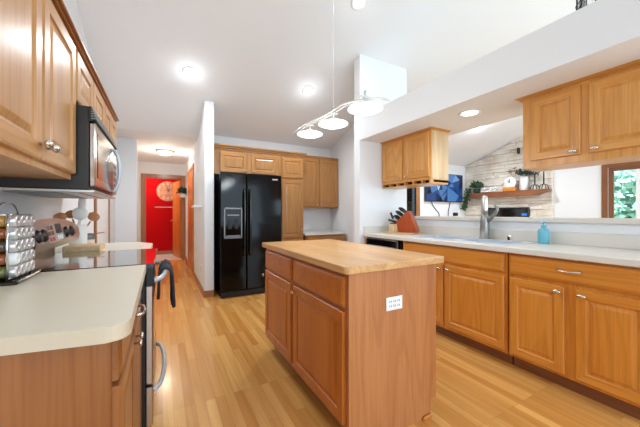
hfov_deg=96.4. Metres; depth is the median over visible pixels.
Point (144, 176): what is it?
doorway
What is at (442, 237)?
sink
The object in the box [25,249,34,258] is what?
spice jar
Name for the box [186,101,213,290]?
wall
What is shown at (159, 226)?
wall
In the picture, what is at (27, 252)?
spice jar
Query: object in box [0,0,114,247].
wall
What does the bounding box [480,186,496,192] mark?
bead garland
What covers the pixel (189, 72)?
recessed light
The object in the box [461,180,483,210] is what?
trailing plant
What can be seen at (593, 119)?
upper cabinet
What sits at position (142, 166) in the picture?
wall
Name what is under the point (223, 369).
floor
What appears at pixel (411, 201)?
door
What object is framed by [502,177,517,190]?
mantel clock
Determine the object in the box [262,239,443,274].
island countertop
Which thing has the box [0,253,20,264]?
spice jar
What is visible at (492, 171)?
stone wall
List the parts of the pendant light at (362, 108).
lamp shade, lamp shade, rod, track rail, track rail, lamp shade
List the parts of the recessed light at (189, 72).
bulb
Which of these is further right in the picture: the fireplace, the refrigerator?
the fireplace
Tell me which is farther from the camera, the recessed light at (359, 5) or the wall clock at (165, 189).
the wall clock at (165, 189)
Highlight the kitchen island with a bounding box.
[262,239,443,426]
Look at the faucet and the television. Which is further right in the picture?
the faucet
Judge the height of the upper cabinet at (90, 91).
0.295 m
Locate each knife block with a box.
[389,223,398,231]
[396,211,419,232]
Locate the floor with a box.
[149,259,639,426]
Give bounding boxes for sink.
[409,235,537,245]
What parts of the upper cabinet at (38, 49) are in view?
door, knob, knob, door, crown moulding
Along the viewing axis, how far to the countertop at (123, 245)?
2.18 m
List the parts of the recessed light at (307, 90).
bulb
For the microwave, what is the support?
attached to the upper cabinet at (90, 91)
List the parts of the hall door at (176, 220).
panel, panel, panel, panel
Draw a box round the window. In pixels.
[601,161,639,217]
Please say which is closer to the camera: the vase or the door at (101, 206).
the door at (101, 206)
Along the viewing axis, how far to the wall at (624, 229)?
2.41 m
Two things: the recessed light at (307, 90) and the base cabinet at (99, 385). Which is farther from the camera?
the recessed light at (307, 90)
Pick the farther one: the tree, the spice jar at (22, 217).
the tree
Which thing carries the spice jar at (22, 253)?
in the spice rack
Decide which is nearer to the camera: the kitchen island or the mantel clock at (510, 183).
the kitchen island
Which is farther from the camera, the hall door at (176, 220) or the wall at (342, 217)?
the hall door at (176, 220)
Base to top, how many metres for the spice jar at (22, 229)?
0.043 m
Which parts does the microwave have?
door, control panel, handle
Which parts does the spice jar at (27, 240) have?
lid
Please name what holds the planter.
attached to the wall at (202, 154)
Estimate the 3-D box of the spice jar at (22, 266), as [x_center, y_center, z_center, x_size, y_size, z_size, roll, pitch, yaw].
[-1.167,0.208,1.040,0.132,0.043,0.043,0,0,-29]
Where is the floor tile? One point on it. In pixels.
(161, 257)
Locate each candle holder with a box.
[530,173,538,189]
[539,171,548,188]
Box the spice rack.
[0,202,39,285]
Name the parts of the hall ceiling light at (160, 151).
lamp shade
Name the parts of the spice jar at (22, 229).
lid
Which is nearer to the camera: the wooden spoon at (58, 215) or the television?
the wooden spoon at (58, 215)
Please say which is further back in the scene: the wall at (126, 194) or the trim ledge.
the wall at (126, 194)
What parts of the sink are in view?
bowl, bowl, air gap cap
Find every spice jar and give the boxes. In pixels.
[0,215,20,226]
[0,226,30,237]
[0,227,20,239]
[0,239,25,250]
[0,240,20,251]
[0,251,25,262]
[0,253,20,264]
[0,263,25,274]
[0,265,20,277]
[1,227,25,237]
[3,238,30,248]
[18,215,25,225]
[19,262,30,272]
[22,250,30,260]
[24,215,30,225]
[24,260,34,270]
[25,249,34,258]
[27,237,34,247]
[28,226,34,236]
[29,215,34,224]
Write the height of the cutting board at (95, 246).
0.038 m
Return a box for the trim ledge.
[414,216,639,224]
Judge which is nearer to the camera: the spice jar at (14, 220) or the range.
the spice jar at (14, 220)
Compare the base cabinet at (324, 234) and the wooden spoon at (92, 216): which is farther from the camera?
the base cabinet at (324, 234)
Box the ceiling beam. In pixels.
[360,0,639,142]
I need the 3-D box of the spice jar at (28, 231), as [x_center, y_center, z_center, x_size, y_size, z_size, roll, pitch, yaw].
[-1.189,0.071,1.080,0.132,0.043,0.043,0,0,-29]
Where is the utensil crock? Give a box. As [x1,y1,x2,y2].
[69,225,87,244]
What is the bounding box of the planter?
[176,186,186,197]
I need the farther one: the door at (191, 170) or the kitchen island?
the door at (191, 170)
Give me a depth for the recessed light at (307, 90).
4.10 m
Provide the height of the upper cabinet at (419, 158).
0.603 m
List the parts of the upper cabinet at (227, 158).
door, crown moulding, door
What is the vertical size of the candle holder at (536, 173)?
0.346 m
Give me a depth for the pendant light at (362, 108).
2.12 m
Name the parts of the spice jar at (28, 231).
lid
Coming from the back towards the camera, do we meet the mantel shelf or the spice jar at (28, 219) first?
the mantel shelf
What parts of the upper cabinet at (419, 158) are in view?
door, crown moulding, door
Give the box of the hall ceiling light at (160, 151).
[155,149,174,154]
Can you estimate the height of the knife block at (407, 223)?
0.262 m
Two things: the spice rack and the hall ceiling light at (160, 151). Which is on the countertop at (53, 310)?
the spice rack
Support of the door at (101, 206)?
in the wall at (41, 208)
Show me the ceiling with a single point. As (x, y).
(253, 59)
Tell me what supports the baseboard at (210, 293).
attached to the wall at (202, 154)
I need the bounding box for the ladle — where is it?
[72,207,88,224]
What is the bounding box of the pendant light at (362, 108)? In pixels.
[293,0,389,137]
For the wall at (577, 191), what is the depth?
5.82 m
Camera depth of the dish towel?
1.72 m
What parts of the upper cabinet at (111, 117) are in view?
door, crown moulding, door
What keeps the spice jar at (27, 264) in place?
in the spice rack
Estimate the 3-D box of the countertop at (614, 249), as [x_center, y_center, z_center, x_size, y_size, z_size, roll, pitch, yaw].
[1.427,0.221,2.717,0.639,0.141,2.508,0,0,-29]
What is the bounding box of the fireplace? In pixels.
[481,207,530,216]
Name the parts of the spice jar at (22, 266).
lid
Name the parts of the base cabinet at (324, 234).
drawer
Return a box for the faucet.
[479,195,498,238]
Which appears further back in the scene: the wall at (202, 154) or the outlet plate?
the wall at (202, 154)
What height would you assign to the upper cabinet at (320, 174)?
0.955 m
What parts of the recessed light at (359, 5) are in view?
bulb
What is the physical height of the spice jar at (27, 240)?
0.043 m
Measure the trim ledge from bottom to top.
0.042 m
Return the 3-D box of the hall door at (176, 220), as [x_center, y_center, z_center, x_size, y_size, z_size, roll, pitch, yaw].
[-3.834,0.150,7.664,0.172,2.010,0.760,0,0,-40]
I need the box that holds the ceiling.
[76,0,596,166]
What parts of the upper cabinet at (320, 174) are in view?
door, crown moulding, door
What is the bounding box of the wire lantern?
[575,0,595,9]
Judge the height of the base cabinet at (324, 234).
0.825 m
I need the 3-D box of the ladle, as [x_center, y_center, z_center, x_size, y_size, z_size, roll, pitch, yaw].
[-1.753,0.091,2.091,0.094,0.281,0.038,0,0,-15]
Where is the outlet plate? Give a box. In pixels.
[386,295,401,310]
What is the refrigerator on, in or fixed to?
on the floor
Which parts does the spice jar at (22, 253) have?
lid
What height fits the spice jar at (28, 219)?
0.043 m
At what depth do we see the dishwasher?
3.31 m
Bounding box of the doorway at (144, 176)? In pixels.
[141,173,184,258]
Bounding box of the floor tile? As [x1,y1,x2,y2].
[156,254,180,260]
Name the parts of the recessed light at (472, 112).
bulb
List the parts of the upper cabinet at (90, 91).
door, crown moulding, door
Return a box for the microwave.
[0,105,120,198]
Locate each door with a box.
[94,199,109,242]
[171,180,180,257]
[188,163,193,275]
[407,187,419,215]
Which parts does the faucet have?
lever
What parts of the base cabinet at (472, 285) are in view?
door, drawer, door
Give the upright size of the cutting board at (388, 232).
0.020 m
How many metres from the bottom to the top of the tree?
3.051 m
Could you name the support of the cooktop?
in the range
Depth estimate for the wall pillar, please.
3.75 m
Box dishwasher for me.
[365,237,402,249]
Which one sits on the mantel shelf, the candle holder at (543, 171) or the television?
the candle holder at (543, 171)
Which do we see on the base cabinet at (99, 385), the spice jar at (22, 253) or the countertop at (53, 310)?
the countertop at (53, 310)
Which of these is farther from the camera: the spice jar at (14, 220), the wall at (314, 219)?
the wall at (314, 219)
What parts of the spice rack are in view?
handle, frame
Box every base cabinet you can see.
[0,294,146,426]
[303,230,345,240]
[403,241,513,364]
[509,253,639,419]
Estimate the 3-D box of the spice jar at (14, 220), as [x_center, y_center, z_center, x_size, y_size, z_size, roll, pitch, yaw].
[-1.145,0.026,1.000,0.132,0.043,0.043,0,0,-29]
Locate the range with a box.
[31,218,167,426]
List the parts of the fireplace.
glass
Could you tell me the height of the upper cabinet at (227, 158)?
0.440 m
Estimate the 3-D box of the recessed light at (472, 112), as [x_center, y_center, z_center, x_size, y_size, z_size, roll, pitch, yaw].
[1.391,-0.931,2.659,0.200,0.008,0.200,0,0,-29]
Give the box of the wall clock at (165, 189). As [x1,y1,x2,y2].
[157,181,172,200]
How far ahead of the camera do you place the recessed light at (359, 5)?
3.02 m
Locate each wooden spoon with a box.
[53,213,66,219]
[65,210,74,222]
[87,212,99,225]
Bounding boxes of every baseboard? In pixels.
[157,250,172,254]
[185,256,213,297]
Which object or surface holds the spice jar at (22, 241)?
in the spice rack
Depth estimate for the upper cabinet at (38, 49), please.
0.91 m
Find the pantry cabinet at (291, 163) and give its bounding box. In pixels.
[280,151,306,240]
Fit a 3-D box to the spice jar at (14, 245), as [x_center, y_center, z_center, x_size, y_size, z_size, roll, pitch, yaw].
[-1.145,0.117,1.000,0.132,0.043,0.043,0,0,-29]
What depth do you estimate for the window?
5.39 m
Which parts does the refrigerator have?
door, dispenser panel, dispenser frame, handle, handle, door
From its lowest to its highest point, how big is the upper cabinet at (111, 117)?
0.645 m
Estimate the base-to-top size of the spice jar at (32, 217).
0.043 m
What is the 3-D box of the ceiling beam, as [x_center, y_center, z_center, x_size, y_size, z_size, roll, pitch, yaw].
[1.857,-1.083,2.019,0.800,0.297,4.150,0,0,-29]
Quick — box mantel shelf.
[470,189,550,198]
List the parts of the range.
burner knob, burner knob, control panel, burner knob, burner knob, oven door, drawer, handle, handle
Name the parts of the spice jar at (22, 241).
lid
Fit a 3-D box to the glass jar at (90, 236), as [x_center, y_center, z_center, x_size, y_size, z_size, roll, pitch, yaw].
[-1.774,0.199,2.224,0.149,0.105,0.100,0,0,-29]
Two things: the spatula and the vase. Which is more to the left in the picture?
the spatula
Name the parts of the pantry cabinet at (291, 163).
door, door, door, crown moulding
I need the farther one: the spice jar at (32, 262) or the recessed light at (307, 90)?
the recessed light at (307, 90)
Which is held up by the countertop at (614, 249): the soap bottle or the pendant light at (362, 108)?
the soap bottle
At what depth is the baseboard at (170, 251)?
8.16 m
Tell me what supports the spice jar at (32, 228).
in the spice rack
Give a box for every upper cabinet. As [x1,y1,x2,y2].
[0,0,80,179]
[73,40,107,125]
[103,97,118,195]
[214,143,281,176]
[303,155,337,207]
[381,127,449,188]
[514,59,639,171]
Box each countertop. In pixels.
[0,265,145,355]
[55,242,152,252]
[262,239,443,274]
[363,225,639,267]
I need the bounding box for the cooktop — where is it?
[32,248,156,271]
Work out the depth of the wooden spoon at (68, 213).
2.09 m
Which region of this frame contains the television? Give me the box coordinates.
[425,174,462,201]
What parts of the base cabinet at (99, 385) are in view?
door, drawer, door, knob, knob, handle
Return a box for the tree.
[614,169,635,217]
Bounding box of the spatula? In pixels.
[78,199,86,224]
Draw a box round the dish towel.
[157,259,175,307]
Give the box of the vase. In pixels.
[508,167,539,189]
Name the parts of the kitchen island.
door, drawer, drawer, door, panel, shoe moulding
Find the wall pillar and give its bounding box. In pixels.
[354,54,406,243]
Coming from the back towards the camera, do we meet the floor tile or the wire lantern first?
the floor tile
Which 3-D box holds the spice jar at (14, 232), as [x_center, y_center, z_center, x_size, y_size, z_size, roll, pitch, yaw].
[-1.145,0.071,1.000,0.132,0.043,0.043,0,0,-29]
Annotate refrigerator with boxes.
[214,172,280,297]
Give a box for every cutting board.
[62,243,104,252]
[383,231,422,234]
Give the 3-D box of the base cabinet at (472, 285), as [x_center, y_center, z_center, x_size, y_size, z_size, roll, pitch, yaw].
[1.397,0.729,2.768,0.644,0.872,1.075,0,0,-29]
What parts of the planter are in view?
pot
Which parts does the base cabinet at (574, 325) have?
door, knob, handle, drawer, knob, door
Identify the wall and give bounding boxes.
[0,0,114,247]
[115,137,136,242]
[137,161,185,255]
[146,178,178,250]
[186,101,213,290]
[214,135,465,230]
[330,125,353,241]
[415,219,639,234]
[465,135,553,216]
[468,144,631,217]
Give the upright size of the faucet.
0.424 m
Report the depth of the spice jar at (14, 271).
1.01 m
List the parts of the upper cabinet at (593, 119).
door, crown moulding, knob, door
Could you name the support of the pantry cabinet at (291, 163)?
on the floor
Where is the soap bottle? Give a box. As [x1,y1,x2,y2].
[538,222,549,243]
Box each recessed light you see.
[182,67,197,77]
[302,86,313,94]
[351,0,366,10]
[458,109,481,116]
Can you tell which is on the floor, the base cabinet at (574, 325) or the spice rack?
the base cabinet at (574, 325)

